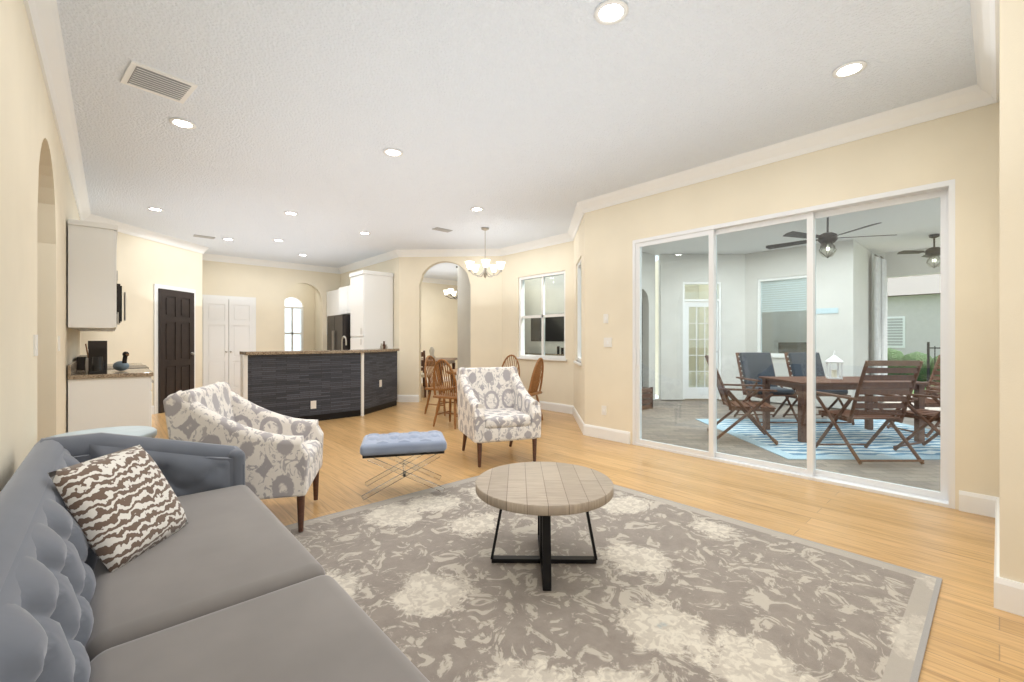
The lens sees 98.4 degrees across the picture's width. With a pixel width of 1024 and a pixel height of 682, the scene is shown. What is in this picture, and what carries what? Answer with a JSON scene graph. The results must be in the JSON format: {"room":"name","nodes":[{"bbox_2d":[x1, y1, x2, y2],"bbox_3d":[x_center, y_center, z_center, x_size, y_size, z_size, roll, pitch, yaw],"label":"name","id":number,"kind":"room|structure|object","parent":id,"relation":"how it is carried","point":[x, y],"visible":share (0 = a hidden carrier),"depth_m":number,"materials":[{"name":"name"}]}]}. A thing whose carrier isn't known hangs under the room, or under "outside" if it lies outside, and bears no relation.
{"room":"living room","nodes":[
{"label":"living room","id":0,"kind":"room"},
{"bbox_2d":[285,283,314,349],"bbox_3d":[-6.076,-0.275,11.837,1.700,3.050,0.100,0,0,-42],"label":"wall","id":1,"kind":"structure","parent":0,"point":[304,293],"depth_m":12.17,"materials":[{"name":"beige paint"}]},
{"bbox_2d":[285,306,302,350],"bbox_3d":[-5.926,-0.160,11.932,0.630,1.480,0.160,0,0,-42],"label":"window","id":2,"kind":"structure","parent":1,"relation":"in","point":[301,326],"depth_m":12.03,"materials":[{"name":"white wood"}]},
{"bbox_2d":[285,308,300,350],"bbox_3d":[-5.946,-0.175,11.954,0.450,1.350,0.006,0,0,-42],"label":"window panel","id":3,"kind":"object","parent":2,"relation":"in","point":[293,330],"visible":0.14,"depth_m":11.97,"materials":[{"name":"clear glass"}]},
{"bbox_2d":[315,290,319,349],"bbox_3d":[-4.963,-0.275,11.800,0.100,3.050,1.450,0,0,-42],"label":"wall","id":4,"kind":"structure","parent":0,"point":[317,301],"depth_m":12.15,"materials":[{"name":"beige paint"}]},
{"bbox_2d":[421,282,446,377],"bbox_3d":[-2.973,-0.275,12.524,3.520,3.050,0.150,0,0,-42],"label":"wall","id":5,"kind":"structure","parent":0,"point":[439,321],"depth_m":13.04,"materials":[{"name":"beige paint"}]},
{"bbox_2d":[447,285,457,376],"bbox_3d":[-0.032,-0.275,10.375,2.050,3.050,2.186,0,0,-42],"label":"wall","id":6,"kind":"structure","parent":0,"point":[452,304],"depth_m":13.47,"materials":[{"name":"beige paint"}]},
{"bbox_2d":[458,265,470,368],"bbox_3d":[1.650,-0.275,6.153,1.170,3.050,9.900,0,0,-42],"label":"wall","id":7,"kind":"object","parent":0,"point":[464,323],"depth_m":10.00,"materials":[{"name":"beige paint"}]},
{"bbox_2d":[0,0,1023,582],"bbox_3d":[-1.239,-0.275,5.423,6.390,3.050,13.000,0,0,-42],"label":"wall","id":8,"kind":"structure","parent":0,"point":[976,154],"depth_m":3.46,"materials":[{"name":"beige paint"}]},
{"bbox_2d":[33,335,37,355],"bbox_3d":[-2.693,0.030,2.499,0.008,0.120,0.120,0,0,-42],"label":"outlet","id":9,"kind":"object","parent":8,"relation":"attached to","point":[35,337],"depth_m":2.46,"materials":[{"name":"white plastic"}]},
{"bbox_2d":[23,0,90,221],"bbox_3d":[-2.634,-0.275,2.505,0.105,3.050,10.250,0,0,-42],"label":"crown molding","id":10,"kind":"structure","parent":8,"relation":"attached to","point":[49,46],"depth_m":3.00,"materials":[{"name":"white wood"}]},
{"bbox_2d":[58,336,59,350],"bbox_3d":[-3.700,0.030,3.610,0.008,0.120,0.120,0,0,-42],"label":"outlet","id":11,"kind":"object","parent":8,"relation":"attached to","point":[58,336],"depth_m":3.58,"materials":[{"name":"white plastic"}]},
{"bbox_2d":[68,219,119,330],"bbox_3d":[-4.285,-0.640,4.527,0.348,1.040,0.465,0,0,-42],"label":"upper cabinet","id":12,"kind":"object","parent":8,"relation":"attached to","point":[94,296],"depth_m":4.36,"materials":[{"name":"white paint"}]},
{"bbox_2d":[120,286,121,322],"bbox_3d":[-4.929,-0.430,5.277,0.402,0.460,0.560,0,0,-42],"label":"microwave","id":13,"kind":"object","parent":8,"relation":"attached to","point":[120,286],"depth_m":5.22,"materials":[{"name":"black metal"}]},
{"bbox_2d":[91,214,218,413],"bbox_3d":[-6.003,-0.275,7.439,1.500,3.050,1.674,0,0,-42],"label":"crown molding","id":14,"kind":"structure","parent":8,"relation":"attached to","point":[124,228],"depth_m":7.46,"materials":[{"name":"white wood"}]},
{"bbox_2d":[154,284,194,413],"bbox_3d":[-6.022,0.150,7.915,0.651,2.200,0.650,0,0,-42],"label":"door frame","id":15,"kind":"structure","parent":8,"relation":"attached to","point":[174,339],"depth_m":7.81,"materials":[{"name":"white wood"}]},
{"bbox_2d":[202,294,255,394],"bbox_3d":[-6.103,0.150,9.522,1.050,2.200,0.090,0,0,-42],"label":"double door","id":16,"kind":"structure","parent":8,"relation":"attached to","point":[228,329],"depth_m":9.49,"materials":[{"name":"white wood"}]},
{"bbox_2d":[219,256,338,273],"bbox_3d":[-5.454,-0.275,10.102,2.870,3.050,0.105,0,0,-42],"label":"crown molding","id":17,"kind":"structure","parent":8,"relation":"attached to","point":[228,259],"depth_m":10.14,"materials":[{"name":"white wood"}]},
{"bbox_2d":[339,250,402,401],"bbox_3d":[-3.331,-0.275,9.997,0.105,3.050,3.113,0,0,-42],"label":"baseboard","id":18,"kind":"structure","parent":8,"relation":"attached to","point":[386,256],"depth_m":9.60,"materials":[{"name":"white wood"}]},
{"bbox_2d":[403,210,574,417],"bbox_3d":[-0.222,-0.275,7.763,1.440,3.050,4.460,0,0,-42],"label":"crown molding","id":19,"kind":"structure","parent":8,"relation":"attached to","point":[569,236],"depth_m":8.73,"materials":[{"name":"white wood"}]},
{"bbox_2d":[516,270,566,360],"bbox_3d":[0.549,-0.420,8.051,0.160,1.560,1.270,0,0,-42],"label":"window","id":20,"kind":"structure","parent":8,"relation":"in","point":[542,316],"depth_m":8.07,"materials":[{"name":"white wood"}]},
{"bbox_2d":[523,274,563,355],"bbox_3d":[0.572,-0.435,8.071,0.006,1.430,1.090,0,0,-42],"label":"window panel","id":21,"kind":"object","parent":20,"relation":"in","point":[545,314],"visible":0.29,"depth_m":8.03,"materials":[{"name":"clear glass"}]},
{"bbox_2d":[573,259,581,365],"bbox_3d":[1.042,-0.420,6.639,0.160,1.560,0.880,0,0,3],"label":"window","id":22,"kind":"structure","parent":8,"relation":"in","point":[578,314],"depth_m":6.99,"materials":[{"name":"white wood"}]},
{"bbox_2d":[601,406,605,414],"bbox_3d":[1.161,0.890,5.588,0.012,0.115,0.070,0,0,-42],"label":"outlet","id":23,"kind":"object","parent":8,"relation":"attached to","point":[603,408],"depth_m":5.59,"materials":[{"name":"white plastic"}]},
{"bbox_2d":[603,314,607,322],"bbox_3d":[1.181,-0.270,5.566,0.012,0.115,0.070,0,0,-42],"label":"light switch","id":24,"kind":"object","parent":8,"relation":"attached to","point":[605,316],"depth_m":5.57,"materials":[{"name":"white plastic"}]},
{"bbox_2d":[604,338,611,346],"bbox_3d":[1.201,0.030,5.544,0.012,0.120,0.120,0,0,-42],"label":"light switch","id":25,"kind":"object","parent":8,"relation":"attached to","point":[607,342],"depth_m":5.54,"materials":[{"name":"white plastic"}]},
{"bbox_2d":[575,90,958,443],"bbox_3d":[2.136,-0.275,4.443,0.105,3.050,3.714,0,0,-42],"label":"molding","id":26,"kind":"structure","parent":8,"relation":"attached to","point":[947,104],"depth_m":4.11,"materials":[{"name":"white wood"}]},
{"bbox_2d":[632,179,954,508],"bbox_3d":[2.410,0.030,4.324,0.160,2.440,2.730,0,0,-42],"label":"sliding door frame","id":27,"kind":"structure","parent":8,"relation":"in","point":[944,191],"depth_m":3.98,"materials":[{"name":"white metal"}]},
{"bbox_2d":[640,198,939,491],"bbox_3d":[2.413,0.037,4.328,0.098,2.275,2.560,0,0,-42],"label":"door glass","id":28,"kind":"object","parent":27,"relation":"in","point":[801,344],"visible":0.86,"depth_m":4.04,"materials":[{"name":"clear glass"}]},
{"bbox_2d":[959,0,1023,616],"bbox_3d":[3.197,-0.275,2.038,1.545,3.050,1.484,0,0,-42],"label":"baseboard","id":29,"kind":"structure","parent":8,"relation":"attached to","point":[1008,594],"depth_m":2.63,"materials":[{"name":"white wood"}]},
{"bbox_2d":[56,0,976,280],"bbox_3d":[0.278,-1.802,7.137,14.000,0.006,16.200,0,0,-42],"label":"ceiling","id":30,"kind":"structure","parent":0,"point":[524,120],"depth_m":3.38,"materials":[{"name":"white paint"}]},
{"bbox_2d":[120,60,197,103],"bbox_3d":[-2.468,-1.787,3.094,0.366,0.025,0.366,0,0,39],"label":"ceiling vent","id":31,"kind":"object","parent":30,"relation":"in","point":[138,75],"depth_m":3.07,"materials":[{"name":"white metal"}]},
{"bbox_2d":[169,118,195,128],"bbox_3d":[-2.723,-1.797,3.655,0.175,0.014,0.195,0,0,-42],"label":"recessed light","id":32,"kind":"object","parent":30,"relation":"in","point":[179,122],"depth_m":3.67,"materials":[{"name":"white plastic"}]},
{"bbox_2d":[193,234,214,238],"bbox_3d":[-5.358,-1.795,7.696,0.300,0.010,0.150,0,0,-42],"label":"ceiling vent","id":33,"kind":"object","parent":30,"relation":"in","point":[194,235],"depth_m":7.66,"materials":[{"name":"white metal"}]},
{"bbox_2d":[383,148,402,156],"bbox_3d":[-1.134,-1.797,4.220,0.184,0.014,0.189,0,0,-42],"label":"recessed light","id":34,"kind":"object","parent":30,"relation":"in","point":[393,152],"depth_m":4.24,"materials":[{"name":"white plastic"}]},
{"bbox_2d":[432,227,452,231],"bbox_3d":[-1.134,-1.795,7.206,0.300,0.010,0.150,0,0,-42],"label":"ceiling vent","id":35,"kind":"object","parent":30,"relation":"in","point":[437,228],"depth_m":7.17,"materials":[{"name":"white metal"}]},
{"bbox_2d":[443,266,457,298],"bbox_3d":[-1.311,-1.383,10.825,0.723,0.830,0.731,0,0,-42],"label":"dining chandelier","id":36,"kind":"object","parent":30,"relation":"hanging from","point":[452,293],"visible":0.46,"depth_m":10.79,"materials":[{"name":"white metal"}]},
{"bbox_2d":[465,227,504,277],"bbox_3d":[-0.447,-1.393,7.119,0.644,0.810,0.619,0,0,-42],"label":"chandelier","id":37,"kind":"object","parent":30,"relation":"hanging from","point":[485,263],"visible":1,"depth_m":7.04,"materials":[{"name":"white glass"}]},
{"bbox_2d":[594,0,628,24],"bbox_3d":[0.542,-1.797,2.418,0.186,0.014,0.183,0,0,-42],"label":"recessed light","id":38,"kind":"object","parent":30,"relation":"in","point":[609,12],"depth_m":2.42,"materials":[{"name":"white plastic"}]},
{"bbox_2d":[766,217,896,257],"bbox_3d":[4.406,-1.474,6.256,1.538,0.653,1.507,0,0,-42],"label":"ceiling fan","id":39,"kind":"object","parent":30,"relation":"hanging from","point":[827,238],"depth_m":6.14,"materials":[{"name":"brown metal"}]},
{"bbox_2d":[832,60,866,77],"bbox_3d":[2.233,-1.797,2.928,0.192,0.014,0.181,0,0,-42],"label":"recessed light","id":40,"kind":"object","parent":30,"relation":"in","point":[849,69],"depth_m":2.94,"materials":[{"name":"white plastic"}]},
{"bbox_2d":[897,234,939,267],"bbox_3d":[7.307,-1.514,7.562,1.000,0.573,1.004,0,0,-42],"label":"ceiling fan","id":41,"kind":"object","parent":30,"relation":"hanging from","point":[933,236],"depth_m":7.54,"materials":[{"name":"brown metal"}]},
{"bbox_2d":[152,381,1023,681],"bbox_3d":[-1.637,1.250,6.345,10.100,0.001,14.800,0,0,-42],"label":"floor","id":42,"kind":"structure","parent":0,"point":[976,635],"depth_m":3.40,"materials":[{"name":"brown wood"}]},
{"bbox_2d":[50,426,156,437],"bbox_3d":[-2.488,0.915,2.684,0.520,0.690,0.520,0,0,-42],"label":"round side table","id":43,"kind":"object","parent":42,"relation":"on","point":[145,431],"visible":0.17,"depth_m":2.75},
{"bbox_2d":[68,355,153,431],"bbox_3d":[-4.849,0.720,5.410,0.700,1.060,2.570,0,0,-42],"label":"cabinet","id":44,"kind":"object","parent":42,"relation":"on","point":[112,397],"depth_m":4.46,"materials":[{"name":"white paint"}]},
{"bbox_2d":[85,341,128,373],"bbox_3d":[-4.246,0.173,4.645,0.350,0.330,0.526,0,0,-42],"label":"duck","id":45,"kind":"object","parent":44,"relation":"on","point":[96,360],"visible":0.98,"depth_m":4.45},
{"bbox_2d":[240,352,396,420],"bbox_3d":[-3.179,0.730,7.537,2.705,1.040,1.373,0,0,-42],"label":"kitchen island","id":46,"kind":"object","parent":42,"relation":"on","point":[319,385],"depth_m":6.85,"materials":[{"name":"stone"}]},
{"bbox_2d":[244,348,398,355],"bbox_3d":[-3.030,0.188,7.411,2.705,0.045,1.040,0,0,-42],"label":"island countertop","id":47,"kind":"structure","parent":46,"relation":"on","point":[381,349],"depth_m":6.67,"materials":[{"name":"beige stone"}]},
{"bbox_2d":[327,270,393,349],"bbox_3d":[-3.672,-0.060,9.851,0.783,2.620,2.848,0,0,-42],"label":"kitchen cabinet","id":48,"kind":"object","parent":42,"relation":"on","point":[360,311],"visible":0.52,"depth_m":8.96,"materials":[{"name":"white paint"}]},
{"bbox_2d":[360,430,446,500],"bbox_3d":[-0.885,1.003,3.626,0.660,0.440,0.420,0,0,-14],"label":"tufted bench","id":49,"kind":"object","parent":42,"relation":"on","point":[394,445],"visible":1,"depth_m":3.48,"materials":[{"name":"blue fabric"}]},
{"bbox_2d":[421,350,429,396],"bbox_3d":[-2.071,0.739,9.771,0.460,1.023,0.544,0,0,3],"label":"chair","id":50,"kind":"object","parent":42,"relation":"on","point":[422,361],"visible":0.27,"depth_m":9.60,"materials":[{"name":"brown wood"}]},
{"bbox_2d":[421,347,457,385],"bbox_3d":[-2.007,0.715,11.071,1.050,1.071,1.900,0,0,3],"label":"dining table","id":51,"kind":"object","parent":42,"relation":"on","point":[448,360],"visible":0.21,"depth_m":11.02,"materials":[{"name":"brown wood"}]},
{"bbox_2d":[424,355,457,415],"bbox_3d":[-1.219,0.758,7.554,0.512,0.988,0.444,0,0,28],"label":"chair","id":52,"kind":"object","parent":42,"relation":"on","point":[430,388],"visible":0.62,"depth_m":7.52,"materials":[{"name":"brown wood"}]},
{"bbox_2d":[433,359,457,428],"bbox_3d":[-0.878,0.758,6.455,0.444,0.988,0.512,0,0,28],"label":"chair","id":53,"kind":"object","parent":42,"relation":"on","point":[450,395],"visible":0.83,"depth_m":6.32,"materials":[{"name":"brown wood"}]},
{"bbox_2d":[446,369,457,374],"bbox_3d":[-0.499,0.880,7.175,1.130,0.780,1.130,0,0,-42],"label":"round dining table","id":54,"kind":"object","parent":42,"relation":"on","point":[455,371],"visible":0.04,"depth_m":6.88,"materials":[{"name":"brown wood"}]},
{"bbox_2d":[457,366,540,466],"bbox_3d":[-0.162,0.772,4.714,0.702,0.934,0.788,0,0,-20],"label":"accent chair","id":55,"kind":"object","parent":42,"relation":"on","point":[497,404],"visible":1,"depth_m":4.61,"materials":[{"name":"white fabric"}]},
{"bbox_2d":[502,354,519,376],"bbox_3d":[-0.119,0.758,7.895,0.444,0.988,0.512,0,0,28],"label":"chair","id":56,"kind":"object","parent":42,"relation":"on","point":[517,362],"visible":0.12,"depth_m":8.06,"materials":[{"name":"brown wood"}]},
{"bbox_2d":[527,358,543,419],"bbox_3d":[0.221,0.758,6.795,0.512,0.988,0.444,0,0,28],"label":"chair","id":57,"kind":"object","parent":42,"relation":"on","point":[535,378],"visible":0.62,"depth_m":6.72,"materials":[{"name":"brown wood"}]},
{"bbox_2d":[285,476,941,681],"bbox_3d":[0.154,1.245,2.435,2.900,0.010,3.000,0,0,-42],"label":"area rug","id":58,"kind":"object","parent":42,"relation":"on","point":[663,590],"visible":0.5,"depth_m":2.15,"materials":[{"name":"grey carpet"}]},
{"bbox_2d":[0,432,429,681],"bbox_3d":[-0.937,0.840,1.256,0.830,0.796,2.891,0,0,-42],"label":"sofa","id":59,"kind":"object","parent":58,"relation":"on","point":[127,558],"visible":1,"depth_m":1.31,"materials":[{"name":"grey fabric"}]},
{"bbox_2d":[163,381,323,531],"bbox_3d":[-1.769,0.772,3.039,0.788,0.934,0.702,0,0,-15],"label":"accent chair","id":60,"kind":"object","parent":58,"relation":"on","point":[283,456],"visible":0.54,"depth_m":2.77,"materials":[{"name":"white fabric"}]},
{"bbox_2d":[476,462,612,590],"bbox_3d":[0.177,1.010,2.469,0.760,0.454,0.760,0,0,1],"label":"coffee table","id":61,"kind":"object","parent":58,"relation":"on","point":[544,492],"visible":1,"depth_m":2.36,"materials":[{"name":"brown wood"}]},
{"bbox_2d":[655,260,708,395],"bbox_3d":[3.993,-0.275,10.229,1.400,3.050,1.600,0,0,0],"label":"wall","id":62,"kind":"structure","parent":0,"point":[699,362],"depth_m":10.78,"materials":[{"name":"beige paint"}]},
{"bbox_2d":[686,285,708,385],"bbox_3d":[3.987,-0.085,9.344,0.710,2.170,0.006,0,0,0],"label":"door","id":63,"kind":"structure","parent":62,"relation":"in","point":[698,333],"depth_m":9.34,"materials":[{"name":"clear glass"}]},
{"bbox_2d":[525,240,871,408],"bbox_3d":[3.077,-0.275,9.648,5.680,3.050,6.640,0,0,-42],"label":"wall","id":64,"kind":"structure","parent":0,"point":[776,272],"depth_m":9.24,"materials":[{"name":"beige paint"}]},
{"bbox_2d":[525,317,563,355],"bbox_3d":[0.761,0.330,10.072,0.298,1.840,1.940,0,0,-42],"label":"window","id":65,"kind":"structure","parent":64,"relation":"attached to","point":[554,337],"depth_m":10.13,"materials":[{"name":"black"}]},
{"bbox_2d":[683,282,720,398],"bbox_3d":[3.987,0.015,9.337,0.810,2.470,0.135,0,0,0],"label":"door frame","id":66,"kind":"structure","parent":64,"relation":"in","point":[686,369],"depth_m":9.32,"materials":[{"name":"white wood"}]},
{"bbox_2d":[758,275,806,357],"bbox_3d":[5.406,-0.450,8.769,0.160,1.600,1.050,0,0,-42],"label":"window","id":67,"kind":"structure","parent":64,"relation":"attached to","point":[784,297],"depth_m":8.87,"materials":[{"name":"glass"}]},
{"bbox_2d":[761,278,806,352],"bbox_3d":[5.428,-0.465,8.789,0.006,1.470,0.870,0,0,-42],"label":"window panel","id":68,"kind":"object","parent":67,"relation":"in","point":[784,316],"depth_m":8.81,"materials":[{"name":"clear glass"}]},
{"bbox_2d":[816,308,837,313],"bbox_3d":[5.847,-0.540,8.204,0.014,0.100,0.340,0,0,-42],"label":"wall sign","id":69,"kind":"object","parent":64,"relation":"attached to","point":[835,310],"depth_m":8.20,"materials":[{"name":"teal"}]},
{"bbox_2d":[874,254,880,395],"bbox_3d":[7.306,-0.226,8.839,0.500,2.912,0.070,0,0,-42],"label":"curtain","id":70,"kind":"object","parent":64,"relation":"hanging from","point":[877,329],"depth_m":8.75,"materials":[{"name":"fabric"}]},
{"bbox_2d":[642,395,939,491],"bbox_3d":[5.079,1.280,8.318,9.300,0.001,11.500,0,0,-42],"label":"floor","id":71,"kind":"structure","parent":0,"point":[743,449],"depth_m":5.63,"materials":[{"name":"concrete"}]},
{"bbox_2d":[642,387,652,409],"bbox_3d":[2.314,1.080,8.241,0.500,0.400,0.400,0,0,-42],"label":"side table","id":72,"kind":"object","parent":71,"relation":"on","point":[647,393],"depth_m":8.16,"materials":[{"name":"brown wood"}]},
{"bbox_2d":[696,419,939,459],"bbox_3d":[4.456,1.276,5.931,3.000,0.008,2.400,0,0,0],"label":"area rug","id":73,"kind":"object","parent":71,"relation":"on","point":[849,438],"depth_m":5.59,"materials":[{"name":"blue fabric"}]},
{"bbox_2d":[705,355,777,444],"bbox_3d":[2.925,0.736,5.701,0.757,1.059,0.666,0,0,18],"label":"chair","id":74,"kind":"object","parent":73,"relation":"on","point":[744,401],"depth_m":5.47,"materials":[{"name":"brown wood"}]},
{"bbox_2d":[734,352,797,423],"bbox_3d":[3.969,0.734,6.917,0.666,1.062,0.757,0,0,0],"label":"chair","id":75,"kind":"object","parent":73,"relation":"on","point":[767,359],"depth_m":7.08,"materials":[{"name":"brown wood"}]},
{"bbox_2d":[783,352,854,424],"bbox_3d":[4.769,0.734,6.917,0.666,1.062,0.757,0,0,0],"label":"chair","id":76,"kind":"object","parent":73,"relation":"on","point":[802,364],"depth_m":7.11,"materials":[{"name":"blue fabric"}]},
{"bbox_2d":[759,376,929,442],"bbox_3d":[4.349,0.897,5.901,1.600,0.745,0.914,0,0,0],"label":"dining table","id":77,"kind":"object","parent":73,"relation":"on","point":[819,381],"depth_m":5.51,"materials":[{"name":"brown wood"}]},
{"bbox_2d":[825,351,842,378],"bbox_3d":[4.352,0.335,5.971,0.170,0.379,0.170,0,0,19],"label":"lantern","id":78,"kind":"object","parent":77,"relation":"on","point":[835,358],"depth_m":5.94,"materials":[{"name":"white metal"}]},
{"bbox_2d":[816,360,924,464],"bbox_3d":[3.849,0.736,4.814,0.666,1.059,0.757,0,0,0],"label":"chair","id":79,"kind":"object","parent":73,"relation":"on","point":[833,413],"depth_m":4.59,"materials":[{"name":"brown wood"}]},
{"bbox_2d":[886,355,939,437],"bbox_3d":[5.715,0.736,6.000,0.757,1.059,0.666,0,0,0],"label":"chair","id":80,"kind":"object","parent":73,"relation":"on","point":[933,402],"depth_m":6.16,"materials":[{"name":"brown wood"}]},
{"bbox_2d":[893,390,939,450],"bbox_3d":[4.795,0.736,4.839,0.666,1.059,0.757,0,0,-23],"label":"chair","id":81,"kind":"object","parent":73,"relation":"on","point":[918,414],"depth_m":4.91,"materials":[{"name":"brown wood"}]},
{"bbox_2d":[778,342,806,352],"bbox_3d":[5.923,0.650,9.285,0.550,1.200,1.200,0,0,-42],"label":"monitor","id":82,"kind":"object","parent":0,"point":[792,344],"depth_m":9.27,"materials":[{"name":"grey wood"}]},
{"bbox_2d":[872,248,939,395],"bbox_3d":[9.259,-0.275,7.653,0.300,3.050,4.900,0,0,-42],"label":"header","id":83,"kind":"object","parent":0,"point":[896,259],"depth_m":8.96,"materials":[{"name":"beige paint"}]},
{"bbox_2d":[880,256,886,395],"bbox_3d":[7.648,-0.226,9.095,0.650,2.912,0.070,0,0,-42],"label":"curtain","id":84,"kind":"object","parent":83,"relation":"hanging from","point":[883,310],"depth_m":8.97,"materials":[{"name":"fabric"}]},
{"label":"outside","id":85,"kind":"structure","parent":0,"visible":0},
{"bbox_3d":[26.706,1.300,24.216,47.900,0.020,60.000,0,0,-42],"label":"lawn","id":86,"kind":"structure","parent":85,"visible":0},
{"bbox_2d":[887,348,939,385],"bbox_3d":[12.575,0.801,11.443,1.332,1.264,8.874,0,0,-42],"label":"hedge","id":87,"kind":"object","parent":86,"relation":"on","point":[912,355],"depth_m":12.47,"materials":[{"name":"green plant"}]},
{"bbox_2d":[887,274,939,357],"bbox_3d":[24.980,-1.320,18.601,11.000,5.260,23.000,0,0,-42],"label":"house","id":88,"kind":"structure","parent":86,"relation":"on","point":[914,321],"depth_m":19.45,"materials":[{"name":"paint"}]},
{"bbox_2d":[927,342,939,381],"bbox_3d":[12.872,0.650,8.432,0.050,1.200,7.250,0,0,-42],"label":"fence","id":89,"kind":"object","parent":86,"relation":"on","point":[928,364],"depth_m":11.06,"materials":[{"name":"black metal"}]}
]}

